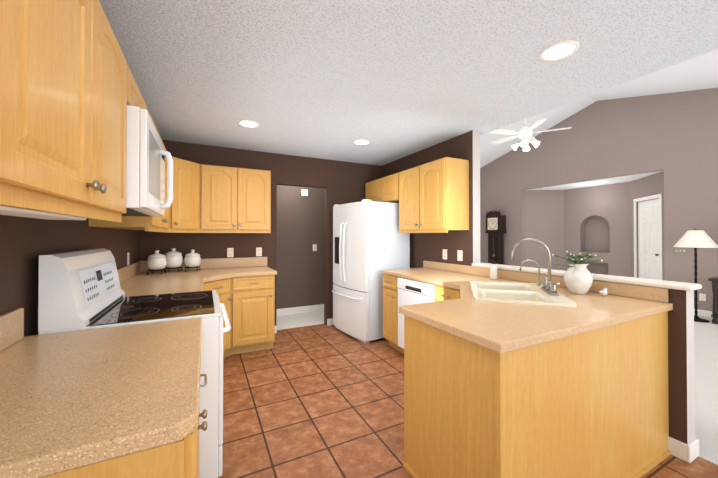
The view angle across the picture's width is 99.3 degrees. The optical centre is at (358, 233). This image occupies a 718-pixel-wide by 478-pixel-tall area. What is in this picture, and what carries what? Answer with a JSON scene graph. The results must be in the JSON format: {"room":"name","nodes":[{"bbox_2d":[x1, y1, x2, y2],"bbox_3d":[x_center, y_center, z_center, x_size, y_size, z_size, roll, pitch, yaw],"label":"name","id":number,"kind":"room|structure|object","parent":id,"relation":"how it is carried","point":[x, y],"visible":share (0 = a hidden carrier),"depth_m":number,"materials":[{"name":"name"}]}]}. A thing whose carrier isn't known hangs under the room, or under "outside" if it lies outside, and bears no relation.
{"room":"kitchen","nodes":[
{"label":"kitchen","id":0,"kind":"room"},
{"bbox_2d":[0,215,139,335],"bbox_3d":[-0.930,0.105,0.239,0.120,2.440,7.390,0,0,-27],"label":"wall","id":1,"kind":"structure","parent":0,"point":[25,242],"depth_m":1.33,"materials":[{"name":"brown paint"}]},
{"bbox_2d":[0,0,131,219],"bbox_3d":[-0.995,-0.440,0.887,0.339,0.720,0.999,0,0,-27],"label":"upper cabinet","id":2,"kind":"object","parent":1,"relation":"attached to","point":[66,76],"depth_m":0.78,"materials":[{"name":"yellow wood"}]},
{"bbox_2d":[0,261,139,351],"bbox_3d":[-1.697,0.363,1.918,0.019,0.125,3.413,0,0,-27],"label":"backsplash","id":3,"kind":"structure","parent":1,"relation":"attached to","point":[12,322],"depth_m":1.16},
{"bbox_2d":[88,128,171,231],"bbox_3d":[-1.810,-0.413,2.503,0.339,0.750,1.099,0,0,-27],"label":"upper cabinet","id":4,"kind":"object","parent":1,"relation":"attached to","point":[162,223],"depth_m":2.18,"materials":[{"name":"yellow wood"}]},
{"bbox_2d":[132,75,147,111],"bbox_3d":[-1.306,-0.698,1.506,0.339,0.195,0.380,0,0,-27],"label":"upper cabinet","id":5,"kind":"object","parent":1,"relation":"attached to","point":[137,99],"depth_m":1.60,"materials":[{"name":"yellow wood"}]},
{"bbox_2d":[122,105,172,216],"bbox_3d":[-1.329,-0.353,1.704,0.475,0.479,0.754,0,0,-27],"label":"microwave","id":6,"kind":"object","parent":5,"relation":"attached to","point":[147,153],"visible":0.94,"depth_m":1.46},
{"bbox_2d":[172,156,199,231],"bbox_3d":[-2.075,-0.407,3.326,0.608,0.750,0.610,0,0,-27],"label":"upper cabinet","id":7,"kind":"object","parent":1,"relation":"attached to","point":[186,174],"depth_m":3.25,"materials":[{"name":"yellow wood"}]},
{"bbox_2d":[140,140,381,325],"bbox_3d":[-1.040,0.135,4.255,3.300,2.440,0.120,0,0,-27],"label":"wall","id":8,"kind":"structure","parent":0,"point":[341,182],"depth_m":4.12,"materials":[{"name":"brown paint"}]},
{"bbox_2d":[140,257,267,271],"bbox_3d":[-1.853,0.376,3.763,1.403,0.125,0.019,0,0,-27],"label":"backsplash","id":9,"kind":"structure","parent":8,"relation":"attached to","point":[247,262],"depth_m":3.86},
{"bbox_2d":[227,248,233,256],"bbox_3d":[-1.636,0.246,3.882,0.075,0.118,0.007,0,0,-27],"label":"outlet","id":10,"kind":"object","parent":8,"relation":"attached to","point":[230,251],"depth_m":3.88,"materials":[{"name":"white plastic"}]},
{"bbox_2d":[200,164,270,231],"bbox_3d":[-1.515,-0.404,3.761,0.780,0.750,0.338,0,0,-27],"label":"upper cabinet","id":11,"kind":"object","parent":8,"relation":"attached to","point":[232,199],"depth_m":3.60,"materials":[{"name":"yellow wood"}]},
{"bbox_2d":[256,247,261,255],"bbox_3d":[-1.324,0.248,4.039,0.075,0.118,0.007,0,0,-27],"label":"outlet","id":12,"kind":"object","parent":8,"relation":"attached to","point":[258,249],"depth_m":4.04,"materials":[{"name":"white plastic"}]},
{"bbox_2d":[275,318,332,332],"bbox_3d":[-0.800,1.305,4.292,0.950,0.100,0.014,0,0,-27],"label":"baseboard","id":13,"kind":"structure","parent":8,"relation":"attached to","point":[329,322],"depth_m":4.47,"materials":[{"name":"white wood"}]},
{"bbox_2d":[276,310,323,329],"bbox_3d":[-0.868,1.388,4.904,2.400,0.062,0.900,0,0,-27],"label":"floor","id":14,"kind":"structure","parent":0,"point":[288,321],"depth_m":4.74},
{"bbox_2d":[276,185,323,315],"bbox_3d":[-1.040,0.142,5.255,2.640,2.440,0.135,0,0,-27],"label":"wall","id":15,"kind":"structure","parent":0,"point":[300,262],"depth_m":5.21,"materials":[{"name":"brown paint"}]},
{"bbox_2d":[301,189,307,195],"bbox_3d":[-0.933,-0.693,5.236,0.110,0.110,0.035,0,0,-27],"label":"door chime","id":16,"kind":"object","parent":15,"relation":"attached to","point":[304,192],"depth_m":5.22,"materials":[{"name":"white plastic"}]},
{"bbox_2d":[99,0,717,165],"bbox_3d":[0.588,-1.169,1.014,3.520,0.120,7.390,0,0,-27],"label":"ceiling","id":17,"kind":"structure","parent":0,"point":[391,80],"depth_m":1.97,"materials":[{"name":"white paint"}]},
{"bbox_2d":[238,120,259,127],"bbox_3d":[-1.092,-1.090,3.031,0.200,0.009,0.219,0,0,-27],"label":"recessed light","id":18,"kind":"object","parent":17,"relation":"in","point":[245,123],"depth_m":3.03,"materials":[{"name":"white glass"}]},
{"bbox_2d":[353,139,369,144],"bbox_3d":[0.032,-1.085,3.629,0.212,0.009,0.215,0,0,-27],"label":"recessed light","id":19,"kind":"object","parent":17,"relation":"in","point":[361,141],"depth_m":3.64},
{"bbox_2d":[539,40,579,61],"bbox_3d":[1.204,-1.098,1.839,0.213,0.009,0.211,0,0,-27],"label":"recessed light","id":20,"kind":"object","parent":17,"relation":"in","point":[560,50],"depth_m":1.84,"materials":[{"name":"white glass"}]},
{"bbox_2d":[218,324,717,477],"bbox_3d":[0.543,1.360,0.973,3.420,0.060,7.390,0,0,-27],"label":"floor","id":21,"kind":"structure","parent":0,"point":[319,401],"depth_m":2.28,"materials":[{"name":"brown tile"}]},
{"bbox_2d":[20,352,203,477],"bbox_3d":[-0.870,0.895,0.963,0.639,0.870,0.955,0,0,-27],"label":"base cabinet","id":22,"kind":"object","parent":21,"relation":"on","point":[178,458],"depth_m":0.64,"materials":[{"name":"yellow wood"}]},
{"bbox_2d":[0,317,201,477],"bbox_3d":[-0.865,0.438,0.965,0.648,0.040,0.962,0,0,-27],"label":"countertop","id":23,"kind":"structure","parent":22,"relation":"on","point":[74,397],"depth_m":0.80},
{"bbox_2d":[38,248,230,477],"bbox_3d":[-1.173,0.716,1.775,0.749,1.240,0.754,0,0,-27],"label":"range","id":24,"kind":"object","parent":21,"relation":"on","point":[80,290],"visible":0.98,"depth_m":1.55,"materials":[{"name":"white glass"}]},
{"bbox_2d":[204,296,235,375],"bbox_3d":[-1.874,0.912,3.251,0.908,0.870,0.908,0,0,-27],"label":"base cabinet","id":25,"kind":"object","parent":21,"relation":"on","point":[229,338],"depth_m":3.30,"materials":[{"name":"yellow wood"}]},
{"bbox_2d":[236,292,274,353],"bbox_3d":[-1.318,0.915,3.682,0.470,0.870,0.638,0,0,-27],"label":"base cabinet","id":26,"kind":"object","parent":21,"relation":"on","point":[255,312],"depth_m":3.42,"materials":[{"name":"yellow wood"}]},
{"bbox_2d":[120,268,276,296],"bbox_3d":[-1.474,0.453,3.010,1.403,0.040,1.703,0,0,-27],"label":"countertop","id":27,"kind":"structure","parent":26,"relation":"on","point":[226,281],"depth_m":3.17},
{"bbox_2d":[147,248,200,273],"bbox_3d":[-2.041,0.301,3.392,0.502,0.267,0.330,0,0,-27],"label":"canisters","id":28,"kind":"object","parent":27,"relation":"on","point":[173,259],"visible":0.96,"depth_m":3.37,"materials":[{"name":"ceramic"}]},
{"bbox_2d":[332,199,409,342],"bbox_3d":[0.107,0.471,4.225,0.823,1.767,0.850,0,-1,-33],"label":"refrigerator","id":29,"kind":"object","parent":21,"relation":"on","point":[371,242],"visible":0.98,"depth_m":3.86,"materials":[{"name":"white metal"}]},
{"bbox_2d":[397,277,434,348],"bbox_3d":[0.835,0.914,3.229,0.643,0.866,0.583,0,0,-27],"label":"dishwasher","id":30,"kind":"object","parent":21,"relation":"on","point":[410,291],"visible":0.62,"depth_m":3.15,"materials":[{"name":"metal"}]},
{"bbox_2d":[383,276,523,348],"bbox_3d":[0.814,0.876,2.312,1.510,0.928,0.490,0,0,-27],"label":"base cabinet","id":31,"kind":"object","parent":21,"relation":"on","point":[482,283],"depth_m":2.78,"materials":[{"name":"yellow wood"}]},
{"bbox_2d":[396,284,671,477],"bbox_3d":[1.065,0.873,1.814,1.510,0.928,0.666,0,0,-27],"label":"base cabinet","id":32,"kind":"object","parent":21,"relation":"on","point":[516,374],"depth_m":1.49,"materials":[{"name":"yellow wood"}]},
{"bbox_2d":[382,268,672,355],"bbox_3d":[0.690,0.450,2.546,1.523,0.040,2.345,0,0,-27],"label":"countertop","id":33,"kind":"structure","parent":32,"relation":"on","point":[390,276],"depth_m":1.51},
{"bbox_2d":[489,260,496,278],"bbox_3d":[1.266,0.342,2.874,0.069,0.180,0.064,0,0,-27],"label":"soap dispenser","id":34,"kind":"object","parent":33,"relation":"on","point":[493,271],"visible":1,"depth_m":2.85,"materials":[{"name":"white plastic"}]},
{"bbox_2d":[470,238,576,306],"bbox_3d":[1.118,0.321,2.217,0.940,0.569,0.940,0,0,-27],"label":"sink","id":35,"kind":"object","parent":33,"relation":"in","point":[497,292],"depth_m":2.17,"materials":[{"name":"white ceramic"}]},
{"bbox_2d":[508,238,555,287],"bbox_3d":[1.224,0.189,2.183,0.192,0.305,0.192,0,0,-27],"label":"faucet","id":36,"kind":"object","parent":35,"relation":"on","point":[514,277],"depth_m":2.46,"materials":[{"name":"silver metal"}]},
{"bbox_2d":[552,251,602,293],"bbox_3d":[1.549,0.277,2.181,0.346,0.298,0.334,0,0,-27],"label":"vase","id":37,"kind":"object","parent":33,"relation":"on","point":[578,278],"visible":1,"depth_m":2.12,"materials":[{"name":"white ceramic"}]},
{"bbox_2d":[599,288,607,295],"bbox_3d":[1.650,0.399,2.065,0.085,0.051,0.048,0,0,-27],"label":"glass figurine","id":38,"kind":"object","parent":33,"relation":"on","point":[603,292],"visible":1,"depth_m":2.05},
{"bbox_2d":[382,130,694,444],"bbox_3d":[1.192,0.128,3.370,0.110,2.440,3.470,0,0,-27],"label":"wall","id":39,"kind":"structure","parent":0,"point":[432,246],"depth_m":3.24,"materials":[{"name":"paint"}]},
{"bbox_2d":[365,173,395,202],"bbox_3d":[0.445,-0.597,4.355,0.339,0.355,0.909,0,0,-27],"label":"upper cabinet","id":40,"kind":"object","parent":39,"relation":"attached to","point":[383,189],"depth_m":4.22,"materials":[{"name":"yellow wood"}]},
{"bbox_2d":[396,157,468,231],"bbox_3d":[0.839,-0.405,3.571,0.339,0.750,0.840,0,0,-27],"label":"upper cabinet","id":41,"kind":"object","parent":39,"relation":"attached to","point":[433,196],"depth_m":3.27,"materials":[{"name":"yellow wood"}]},
{"bbox_2d":[443,249,446,259],"bbox_3d":[1.011,0.249,3.597,0.007,0.118,0.075,0,0,-27],"label":"outlet","id":42,"kind":"object","parent":39,"relation":"attached to","point":[444,250],"depth_m":3.58,"materials":[{"name":"white plastic"}]},
{"bbox_2d":[457,250,462,260],"bbox_3d":[1.119,0.248,3.383,0.009,0.118,0.075,0,0,-27],"label":"outlet","id":43,"kind":"object","parent":39,"relation":"attached to","point":[459,252],"depth_m":3.38,"materials":[{"name":"white plastic"}]},
{"bbox_2d":[424,261,667,295],"bbox_3d":[1.357,0.389,2.894,0.019,0.088,2.325,0,0,-27],"label":"backsplash","id":44,"kind":"structure","parent":39,"relation":"attached to","point":[640,290],"depth_m":2.21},
{"bbox_2d":[472,263,701,290],"bbox_3d":[1.621,0.326,2.520,0.170,0.032,1.629,0,0,-27],"label":"trim","id":45,"kind":"structure","parent":39,"relation":"on","point":[685,286],"depth_m":2.08,"materials":[{"name":"white wood"}]},
{"bbox_2d":[668,436,698,462],"bbox_3d":[1.196,1.298,3.356,0.138,0.100,3.484,0,0,-27],"label":"baseboard","id":46,"kind":"structure","parent":39,"relation":"attached to","point":[689,453],"depth_m":1.80,"materials":[{"name":"white wood"}]},
{"bbox_2d":[524,190,563,270],"bbox_3d":[4.803,0.132,7.957,1.002,2.500,0.100,0,0,2],"label":"wall","id":47,"kind":"structure","parent":0,"point":[544,216],"depth_m":7.91,"materials":[{"name":"grey paint"}]},
{"bbox_2d":[529,170,663,189],"bbox_3d":[5.444,-1.175,6.975,1.180,0.100,2.740,0,0,-27],"label":"ceiling","id":48,"kind":"structure","parent":0,"point":[622,179],"depth_m":6.79,"materials":[{"name":"white paint"}]},
{"bbox_2d":[564,182,630,276],"bbox_3d":[5.765,0.128,7.351,0.340,2.500,1.380,0,0,-27],"label":"wall","id":49,"kind":"structure","parent":0,"point":[597,220],"depth_m":7.26,"materials":[{"name":"paint"}]},
{"bbox_2d":[480,88,717,310],"bbox_3d":[5.661,-0.704,5.098,0.120,4.130,10.120,0,0,-27],"label":"wall","id":50,"kind":"structure","parent":0,"point":[674,136],"depth_m":5.72,"materials":[{"name":"paint"}]},
{"bbox_2d":[674,247,686,253],"bbox_3d":[5.513,0.302,5.235,0.012,0.118,0.165,0,0,-27],"label":"light switch","id":51,"kind":"object","parent":50,"relation":"attached to","point":[683,250],"depth_m":5.23,"materials":[{"name":"plastic"}]},
{"bbox_2d":[699,293,705,300],"bbox_3d":[5.631,1.050,5.003,0.007,0.118,0.075,0,0,-27],"label":"outlet","id":52,"kind":"object","parent":50,"relation":"attached to","point":[702,297],"depth_m":5.00,"materials":[{"name":"plastic"}]},
{"bbox_2d":[694,309,712,317],"bbox_3d":[6.650,1.293,2.973,0.014,0.096,5.459,0,0,-27],"label":"baseboard","id":53,"kind":"structure","parent":50,"relation":"attached to","point":[704,313],"depth_m":4.97,"materials":[{"name":"white wood"}]},
{"bbox_2d":[480,49,717,167],"bbox_3d":[3.630,-1.951,4.083,4.670,1.852,10.120,0,0,-27],"label":"ceiling","id":54,"kind":"structure","parent":0,"point":[700,72],"depth_m":5.41,"materials":[{"name":"white paint"}]},
{"bbox_2d":[489,118,570,151],"bbox_3d":[2.866,-2.109,5.353,1.285,1.306,1.245,0,0,-27],"label":"ceiling fan","id":55,"kind":"object","parent":54,"relation":"hanging from","point":[525,134],"visible":0.96,"depth_m":5.24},
{"bbox_2d":[630,171,664,279],"bbox_3d":[5.776,0.118,6.052,0.100,2.500,1.244,0,0,18],"label":"wall","id":56,"kind":"structure","parent":0,"point":[650,185],"depth_m":6.25,"materials":[{"name":"paint"}]},
{"bbox_2d":[634,193,662,279],"bbox_3d":[5.735,0.320,6.043,0.105,2.095,0.940,0,0,18],"label":"door","id":57,"kind":"structure","parent":56,"relation":"in","point":[650,245],"depth_m":6.04,"materials":[{"name":"white wood"}]},
{"bbox_2d":[694,315,717,464],"bbox_3d":[4.156,1.383,4.324,6.050,0.064,10.120,0,0,-27],"label":"floor carpet","id":58,"kind":"object","parent":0,"point":[706,376],"depth_m":2.65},
{"bbox_2d":[485,210,505,264],"bbox_3d":[3.749,0.370,8.371,0.280,2.020,0.500,0,0,-27],"label":"grandfather clock","id":59,"kind":"object","parent":58,"relation":"on","point":[495,225],"visible":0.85,"depth_m":8.25,"materials":[{"name":"brown wood"}]},
{"bbox_2d":[673,228,717,322],"bbox_3d":[5.255,0.636,4.761,0.490,1.435,0.490,0,0,-27],"label":"floor lamp","id":60,"kind":"object","parent":58,"relation":"on","point":[695,239],"visible":0.83,"depth_m":4.69,"materials":[{"name":"fabric"}]},
{"bbox_2d":[708,277,717,323],"bbox_3d":[5.747,1.012,4.138,0.480,0.676,1.250,0,0,-27],"label":"console table","id":61,"kind":"object","parent":58,"relation":"on","point":[714,285],"visible":1,"depth_m":4.54,"materials":[{"name":"brown wood"}]}
]}

